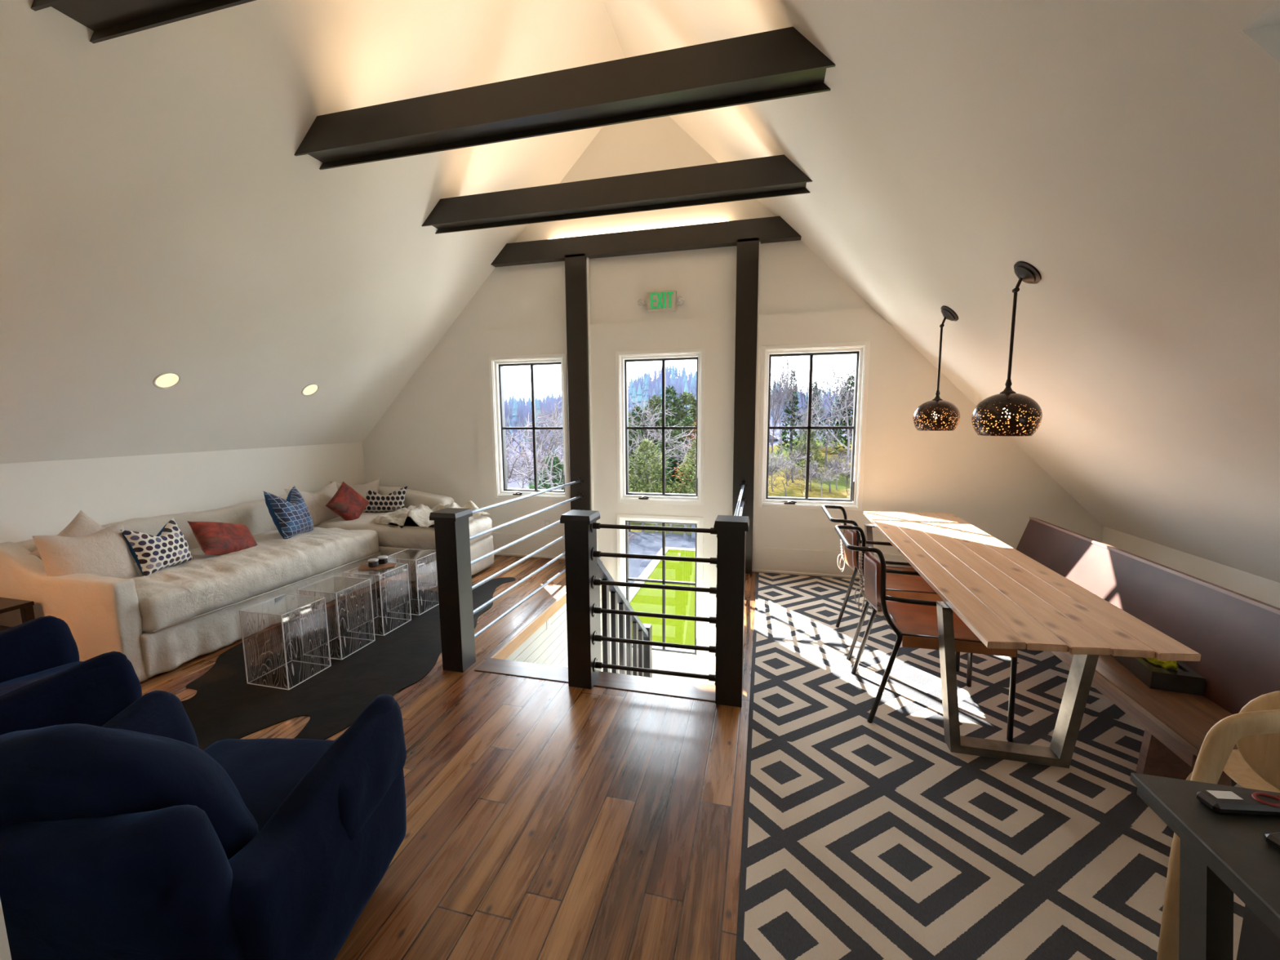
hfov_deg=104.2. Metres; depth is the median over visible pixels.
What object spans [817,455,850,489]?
bare tree
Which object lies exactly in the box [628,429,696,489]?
bare tree
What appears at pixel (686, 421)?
pine tree
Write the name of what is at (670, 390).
pine tree
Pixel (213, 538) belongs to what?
throw pillow
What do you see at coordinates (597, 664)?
bar
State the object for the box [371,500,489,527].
throw blanket
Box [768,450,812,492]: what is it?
bare tree
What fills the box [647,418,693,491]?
pine tree
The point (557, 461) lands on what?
pine tree
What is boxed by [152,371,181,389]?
recessed light
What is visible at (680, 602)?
lawn
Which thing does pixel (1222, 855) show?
table
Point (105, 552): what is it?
throw pillow
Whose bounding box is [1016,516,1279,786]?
bench
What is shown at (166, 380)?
diffuser
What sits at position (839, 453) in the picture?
bare tree
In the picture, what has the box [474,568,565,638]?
bar
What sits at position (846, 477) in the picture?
bare shrub
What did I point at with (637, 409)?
pine tree
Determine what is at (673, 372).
pine
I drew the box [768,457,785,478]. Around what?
bare shrub
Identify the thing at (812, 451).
bare tree
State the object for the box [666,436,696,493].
pine tree
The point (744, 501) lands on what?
bar
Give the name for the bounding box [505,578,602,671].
wall
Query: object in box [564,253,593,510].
steel column
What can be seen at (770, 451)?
bare shrub
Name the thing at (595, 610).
bar
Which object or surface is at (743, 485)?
bar
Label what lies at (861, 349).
window
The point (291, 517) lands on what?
throw pillow
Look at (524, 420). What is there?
bare tree
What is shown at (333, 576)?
cube
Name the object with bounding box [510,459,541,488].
bare shrub
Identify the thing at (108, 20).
ceiling beam
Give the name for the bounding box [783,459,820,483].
bare shrub
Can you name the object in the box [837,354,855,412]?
bare tree
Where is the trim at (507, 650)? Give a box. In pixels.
[490,561,602,659]
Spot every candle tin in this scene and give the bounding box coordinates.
[367,558,378,567]
[377,555,387,564]
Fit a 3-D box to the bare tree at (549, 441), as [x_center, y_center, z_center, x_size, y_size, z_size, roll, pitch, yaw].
[-4.160,-1.657,30.826,5.983,6.604,7.325,-3,8,-22]
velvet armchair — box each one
[0,615,142,735]
[0,690,406,959]
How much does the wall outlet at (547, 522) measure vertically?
0.120 m
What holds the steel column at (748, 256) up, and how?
on the floor
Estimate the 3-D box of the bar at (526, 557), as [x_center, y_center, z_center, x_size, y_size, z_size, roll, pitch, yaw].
[-0.921,0.643,4.458,0.082,0.136,2.352,1,7,13]
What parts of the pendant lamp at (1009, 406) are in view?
lamp shade, rod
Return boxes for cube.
[239,593,331,689]
[297,575,375,659]
[343,562,411,635]
[383,548,439,615]
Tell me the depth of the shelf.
3.10 m
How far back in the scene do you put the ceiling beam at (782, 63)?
2.77 m
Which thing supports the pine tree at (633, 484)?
on the ground at (792, 491)
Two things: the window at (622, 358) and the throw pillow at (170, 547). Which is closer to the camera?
the throw pillow at (170, 547)
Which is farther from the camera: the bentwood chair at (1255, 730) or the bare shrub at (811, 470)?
the bare shrub at (811, 470)
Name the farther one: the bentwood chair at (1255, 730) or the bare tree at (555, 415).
the bare tree at (555, 415)
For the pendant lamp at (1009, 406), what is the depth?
2.51 m
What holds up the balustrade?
attached to the flight
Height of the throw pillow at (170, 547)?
0.347 m
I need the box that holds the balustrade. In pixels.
[596,557,652,677]
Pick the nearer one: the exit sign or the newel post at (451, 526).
the newel post at (451, 526)
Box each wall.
[0,441,365,543]
[0,898,11,959]
[362,115,1103,685]
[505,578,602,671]
[691,524,695,537]
[1102,526,1279,608]
[1240,0,1279,66]
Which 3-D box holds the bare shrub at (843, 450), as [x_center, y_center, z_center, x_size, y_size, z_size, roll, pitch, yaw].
[13.431,-1.019,32.606,3.209,2.723,2.886,1,7,10]
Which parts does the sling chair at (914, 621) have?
rail, leg, leg, armrest, seat, seat rail, armrest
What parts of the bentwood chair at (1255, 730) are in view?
leg, seat, backrest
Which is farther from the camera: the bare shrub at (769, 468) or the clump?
the bare shrub at (769, 468)
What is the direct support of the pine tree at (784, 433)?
on the ground at (792, 491)
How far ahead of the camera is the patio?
19.47 m
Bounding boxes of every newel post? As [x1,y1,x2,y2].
[429,507,475,672]
[560,509,599,688]
[713,515,749,707]
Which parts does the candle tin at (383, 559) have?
lid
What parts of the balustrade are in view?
handrail, post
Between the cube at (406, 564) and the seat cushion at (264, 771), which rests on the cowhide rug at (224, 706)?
the cube at (406, 564)
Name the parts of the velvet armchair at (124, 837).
backrest, arm, arm, arm, arm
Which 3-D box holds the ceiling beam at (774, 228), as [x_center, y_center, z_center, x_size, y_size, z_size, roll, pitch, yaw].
[-0.051,-2.445,5.124,3.320,0.215,0.100,1,7,14]
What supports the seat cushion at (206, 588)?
on the sectional sofa
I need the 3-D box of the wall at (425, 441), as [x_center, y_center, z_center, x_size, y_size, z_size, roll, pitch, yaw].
[0.343,0.097,5.459,8.106,8.303,0.168,1,7,14]
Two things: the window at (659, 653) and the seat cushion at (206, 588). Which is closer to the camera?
the seat cushion at (206, 588)
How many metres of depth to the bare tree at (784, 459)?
31.86 m
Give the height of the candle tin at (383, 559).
0.054 m
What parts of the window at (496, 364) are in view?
crank handle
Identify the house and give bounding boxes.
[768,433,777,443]
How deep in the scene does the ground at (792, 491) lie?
34.43 m
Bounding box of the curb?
[629,546,695,602]
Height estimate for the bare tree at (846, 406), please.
9.286 m
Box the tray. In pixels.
[1196,790,1279,816]
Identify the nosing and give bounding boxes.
[474,589,715,702]
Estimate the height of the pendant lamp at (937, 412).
0.882 m
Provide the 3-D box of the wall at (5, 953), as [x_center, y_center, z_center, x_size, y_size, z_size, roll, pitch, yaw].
[-2.782,-0.954,0.815,4.236,5.010,0.150,1,7,14]
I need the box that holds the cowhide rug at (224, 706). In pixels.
[181,577,515,750]
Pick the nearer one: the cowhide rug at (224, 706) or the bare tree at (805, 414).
the cowhide rug at (224, 706)
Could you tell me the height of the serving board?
0.008 m
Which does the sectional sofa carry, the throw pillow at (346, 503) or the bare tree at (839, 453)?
the throw pillow at (346, 503)
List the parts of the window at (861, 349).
crank handle, lock lever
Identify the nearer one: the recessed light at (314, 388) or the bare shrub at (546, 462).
the recessed light at (314, 388)
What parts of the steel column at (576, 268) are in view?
trim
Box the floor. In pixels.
[140,555,859,959]
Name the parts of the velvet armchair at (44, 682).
arm, arm, arm, arm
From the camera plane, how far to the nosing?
3.12 m
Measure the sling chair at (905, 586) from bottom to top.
0.954 m
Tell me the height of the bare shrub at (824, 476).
2.073 m
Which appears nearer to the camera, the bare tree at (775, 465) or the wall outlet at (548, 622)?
the wall outlet at (548, 622)
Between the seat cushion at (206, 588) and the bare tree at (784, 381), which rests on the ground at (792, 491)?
the bare tree at (784, 381)
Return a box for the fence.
[628,521,691,534]
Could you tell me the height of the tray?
0.028 m
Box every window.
[488,353,569,500]
[615,347,705,505]
[616,513,703,665]
[757,341,870,511]
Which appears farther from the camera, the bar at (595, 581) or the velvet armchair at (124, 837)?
the bar at (595, 581)
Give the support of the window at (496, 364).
in the wall at (425, 441)
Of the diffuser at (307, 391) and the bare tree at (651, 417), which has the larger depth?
the bare tree at (651, 417)
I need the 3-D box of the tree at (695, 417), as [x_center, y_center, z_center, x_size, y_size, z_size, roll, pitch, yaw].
[3.618,-1.102,29.982,3.408,5.549,3.571,-2,7,-11]
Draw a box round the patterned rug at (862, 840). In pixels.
[735,572,1244,959]
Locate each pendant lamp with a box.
[912,305,959,431]
[971,261,1042,435]
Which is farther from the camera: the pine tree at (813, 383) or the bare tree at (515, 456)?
the pine tree at (813, 383)
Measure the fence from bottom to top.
1.100 m
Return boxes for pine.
[504,362,847,453]
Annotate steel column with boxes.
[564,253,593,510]
[732,237,759,573]
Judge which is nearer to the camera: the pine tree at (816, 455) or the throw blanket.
the throw blanket
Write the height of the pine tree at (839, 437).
7.095 m
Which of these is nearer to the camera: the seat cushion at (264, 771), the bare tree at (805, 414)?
the seat cushion at (264, 771)
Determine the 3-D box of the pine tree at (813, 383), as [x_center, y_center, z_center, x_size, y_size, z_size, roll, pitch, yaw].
[16.332,-6.063,47.342,3.844,6.475,4.232,6,10,43]
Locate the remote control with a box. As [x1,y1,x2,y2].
[1264,831,1279,850]
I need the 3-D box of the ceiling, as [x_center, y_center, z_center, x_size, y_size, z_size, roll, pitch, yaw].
[-0.698,-1.290,1.141,8.306,4.670,8.570,1,7,14]
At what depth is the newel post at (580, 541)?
2.96 m
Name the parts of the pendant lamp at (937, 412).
lamp shade, rod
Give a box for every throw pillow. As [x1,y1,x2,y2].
[29,510,104,559]
[31,522,137,578]
[120,517,192,576]
[186,520,257,555]
[263,485,314,539]
[284,481,339,526]
[325,480,369,520]
[330,479,379,512]
[363,486,407,512]
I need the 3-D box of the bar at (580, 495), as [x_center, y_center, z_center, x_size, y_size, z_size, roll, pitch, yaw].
[-0.924,0.296,4.415,0.082,0.136,2.352,1,7,13]
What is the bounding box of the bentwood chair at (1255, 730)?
[1156,690,1279,959]
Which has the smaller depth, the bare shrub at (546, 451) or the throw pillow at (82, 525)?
the throw pillow at (82, 525)
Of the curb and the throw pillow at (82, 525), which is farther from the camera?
the curb
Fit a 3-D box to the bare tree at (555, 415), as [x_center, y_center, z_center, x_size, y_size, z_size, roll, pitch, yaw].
[-5.329,-1.056,25.703,5.453,6.322,6.056,5,9,35]
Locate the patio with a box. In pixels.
[628,531,695,588]
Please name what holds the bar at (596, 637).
attached to the newel post at (580, 541)
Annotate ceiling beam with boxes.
[30,0,255,43]
[293,26,835,169]
[422,154,812,234]
[490,216,801,266]
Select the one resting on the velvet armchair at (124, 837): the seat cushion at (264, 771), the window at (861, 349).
the seat cushion at (264, 771)
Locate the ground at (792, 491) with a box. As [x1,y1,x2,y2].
[506,378,852,534]
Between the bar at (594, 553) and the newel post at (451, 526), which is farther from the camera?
the newel post at (451, 526)
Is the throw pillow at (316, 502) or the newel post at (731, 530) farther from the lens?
the throw pillow at (316, 502)
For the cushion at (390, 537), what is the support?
on the sectional sofa
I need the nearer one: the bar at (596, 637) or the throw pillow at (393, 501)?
the bar at (596, 637)
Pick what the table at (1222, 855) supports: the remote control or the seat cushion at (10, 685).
the remote control
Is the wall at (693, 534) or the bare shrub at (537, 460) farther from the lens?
the bare shrub at (537, 460)
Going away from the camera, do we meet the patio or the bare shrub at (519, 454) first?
the patio
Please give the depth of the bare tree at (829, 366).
37.56 m
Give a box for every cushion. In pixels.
[0,661,83,694]
[0,723,258,860]
[128,526,378,632]
[203,737,335,831]
[315,511,492,550]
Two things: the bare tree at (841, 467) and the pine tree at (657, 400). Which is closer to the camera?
the bare tree at (841, 467)
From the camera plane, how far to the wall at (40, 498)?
4.16 m
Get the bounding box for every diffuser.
[155,373,178,386]
[303,384,317,395]
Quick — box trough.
[1110,654,1205,695]
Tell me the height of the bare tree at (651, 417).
6.973 m
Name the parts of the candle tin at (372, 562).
lid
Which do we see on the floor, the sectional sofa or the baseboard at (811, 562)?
the sectional sofa
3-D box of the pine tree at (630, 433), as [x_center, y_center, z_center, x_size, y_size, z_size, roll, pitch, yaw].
[-0.632,-1.262,34.274,4.265,5.130,4.205,2,8,22]
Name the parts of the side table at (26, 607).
leg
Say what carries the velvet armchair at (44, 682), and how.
on the floor
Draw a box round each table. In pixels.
[0,597,35,631]
[863,511,1200,768]
[1129,773,1279,959]
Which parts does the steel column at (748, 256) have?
trim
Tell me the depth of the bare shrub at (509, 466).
31.10 m
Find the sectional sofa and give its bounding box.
[0,484,493,682]
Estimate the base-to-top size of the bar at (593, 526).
0.081 m
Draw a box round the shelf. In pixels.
[0,625,12,631]
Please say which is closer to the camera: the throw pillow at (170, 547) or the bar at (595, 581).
the bar at (595, 581)
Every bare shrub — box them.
[508,466,547,488]
[509,453,538,481]
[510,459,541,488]
[528,450,563,485]
[537,462,564,489]
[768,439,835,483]
[768,450,781,476]
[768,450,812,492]
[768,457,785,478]
[768,464,802,497]
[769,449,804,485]
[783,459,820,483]
[794,464,825,491]
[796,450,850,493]
[800,466,850,497]
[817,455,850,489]
[819,449,851,478]
[822,458,850,493]
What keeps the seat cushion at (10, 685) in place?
on the velvet armchair at (44, 682)
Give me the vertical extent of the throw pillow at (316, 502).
0.438 m
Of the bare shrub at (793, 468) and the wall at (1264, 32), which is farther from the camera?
the bare shrub at (793, 468)
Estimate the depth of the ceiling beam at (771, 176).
3.97 m
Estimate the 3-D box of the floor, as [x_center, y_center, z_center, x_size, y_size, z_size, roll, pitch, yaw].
[-0.686,1.467,1.458,8.106,0.020,8.520,1,7,14]
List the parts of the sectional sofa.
arm, backrest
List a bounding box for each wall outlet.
[544,520,550,530]
[546,617,550,629]
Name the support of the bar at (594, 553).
attached to the newel post at (580, 541)
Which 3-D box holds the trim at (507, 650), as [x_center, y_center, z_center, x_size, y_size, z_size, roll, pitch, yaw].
[-0.727,1.119,4.557,0.018,0.090,2.390,1,7,14]
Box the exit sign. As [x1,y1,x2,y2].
[637,289,684,311]
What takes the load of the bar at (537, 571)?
attached to the newel post at (451, 526)
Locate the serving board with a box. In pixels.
[358,562,397,570]
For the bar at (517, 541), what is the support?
attached to the newel post at (451, 526)
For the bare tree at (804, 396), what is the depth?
40.99 m
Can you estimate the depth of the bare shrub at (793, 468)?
29.14 m
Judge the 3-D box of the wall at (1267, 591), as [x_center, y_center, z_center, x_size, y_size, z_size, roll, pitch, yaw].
[3.227,1.359,0.485,0.150,0.980,8.570,1,7,14]
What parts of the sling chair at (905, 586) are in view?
rail, leg, leg, armrest, armrest, seat, seat rail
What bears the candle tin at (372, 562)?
on the serving board
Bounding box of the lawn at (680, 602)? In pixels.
[629,549,695,649]
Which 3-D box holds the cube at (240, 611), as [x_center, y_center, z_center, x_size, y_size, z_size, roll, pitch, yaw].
[-2.242,1.013,3.166,0.323,0.471,0.305,1,7,14]
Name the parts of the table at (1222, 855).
leg, panel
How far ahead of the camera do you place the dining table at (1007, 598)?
2.35 m
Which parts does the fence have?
rail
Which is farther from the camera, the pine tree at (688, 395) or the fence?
the pine tree at (688, 395)
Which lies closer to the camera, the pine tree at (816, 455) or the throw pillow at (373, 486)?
the throw pillow at (373, 486)
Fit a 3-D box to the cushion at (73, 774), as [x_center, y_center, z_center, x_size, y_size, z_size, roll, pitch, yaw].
[-1.317,0.802,1.222,0.617,0.512,0.339,0,7,3]
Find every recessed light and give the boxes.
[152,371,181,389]
[301,382,319,395]
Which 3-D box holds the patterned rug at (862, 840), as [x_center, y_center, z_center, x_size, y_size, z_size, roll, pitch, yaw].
[1.864,1.355,2.092,2.770,0.010,5.805,1,7,14]
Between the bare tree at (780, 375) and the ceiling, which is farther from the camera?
the bare tree at (780, 375)
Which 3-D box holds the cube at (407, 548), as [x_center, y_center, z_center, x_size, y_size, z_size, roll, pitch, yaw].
[-1.956,0.870,4.305,0.323,0.471,0.305,1,7,15]
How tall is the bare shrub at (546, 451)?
3.266 m
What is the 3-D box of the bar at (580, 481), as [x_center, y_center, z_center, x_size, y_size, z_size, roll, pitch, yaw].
[-0.925,0.125,4.394,0.082,0.136,2.352,1,7,13]
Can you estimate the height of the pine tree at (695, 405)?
8.732 m
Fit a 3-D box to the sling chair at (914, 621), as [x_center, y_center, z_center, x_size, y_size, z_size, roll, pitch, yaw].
[1.526,0.790,2.779,0.811,0.954,0.558,1,7,14]
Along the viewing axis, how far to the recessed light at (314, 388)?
4.91 m
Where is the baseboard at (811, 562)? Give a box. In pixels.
[491,532,911,578]
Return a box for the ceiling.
[0,0,1279,582]
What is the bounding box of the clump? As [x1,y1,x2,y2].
[1145,657,1177,670]
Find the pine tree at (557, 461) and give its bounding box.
[524,453,564,489]
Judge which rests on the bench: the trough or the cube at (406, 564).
the trough
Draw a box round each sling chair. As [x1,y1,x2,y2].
[821,505,959,671]
[834,524,1017,741]
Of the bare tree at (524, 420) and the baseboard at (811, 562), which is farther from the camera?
the bare tree at (524, 420)
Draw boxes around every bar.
[469,492,584,540]
[471,477,583,514]
[471,507,584,564]
[471,535,564,590]
[473,551,564,614]
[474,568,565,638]
[590,521,717,537]
[591,546,716,567]
[591,575,716,597]
[591,603,716,626]
[592,631,715,656]
[593,657,715,684]
[733,480,746,515]
[738,497,746,515]
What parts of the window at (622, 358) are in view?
crank handle, lock lever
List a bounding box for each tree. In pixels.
[504,401,559,488]
[505,413,563,488]
[506,395,563,489]
[526,408,563,466]
[628,396,689,480]
[628,404,657,479]
[628,425,658,489]
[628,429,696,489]
[628,438,681,493]
[629,394,675,460]
[644,385,692,479]
[644,390,696,468]
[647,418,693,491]
[651,417,696,493]
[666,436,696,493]
[672,417,696,490]
[686,404,696,439]
[769,355,801,467]
[769,360,805,461]
[770,364,826,453]
[776,368,806,457]
[787,429,829,474]
[790,395,840,465]
[793,382,829,444]
[796,355,855,473]
[799,357,854,465]
[817,375,854,454]
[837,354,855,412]

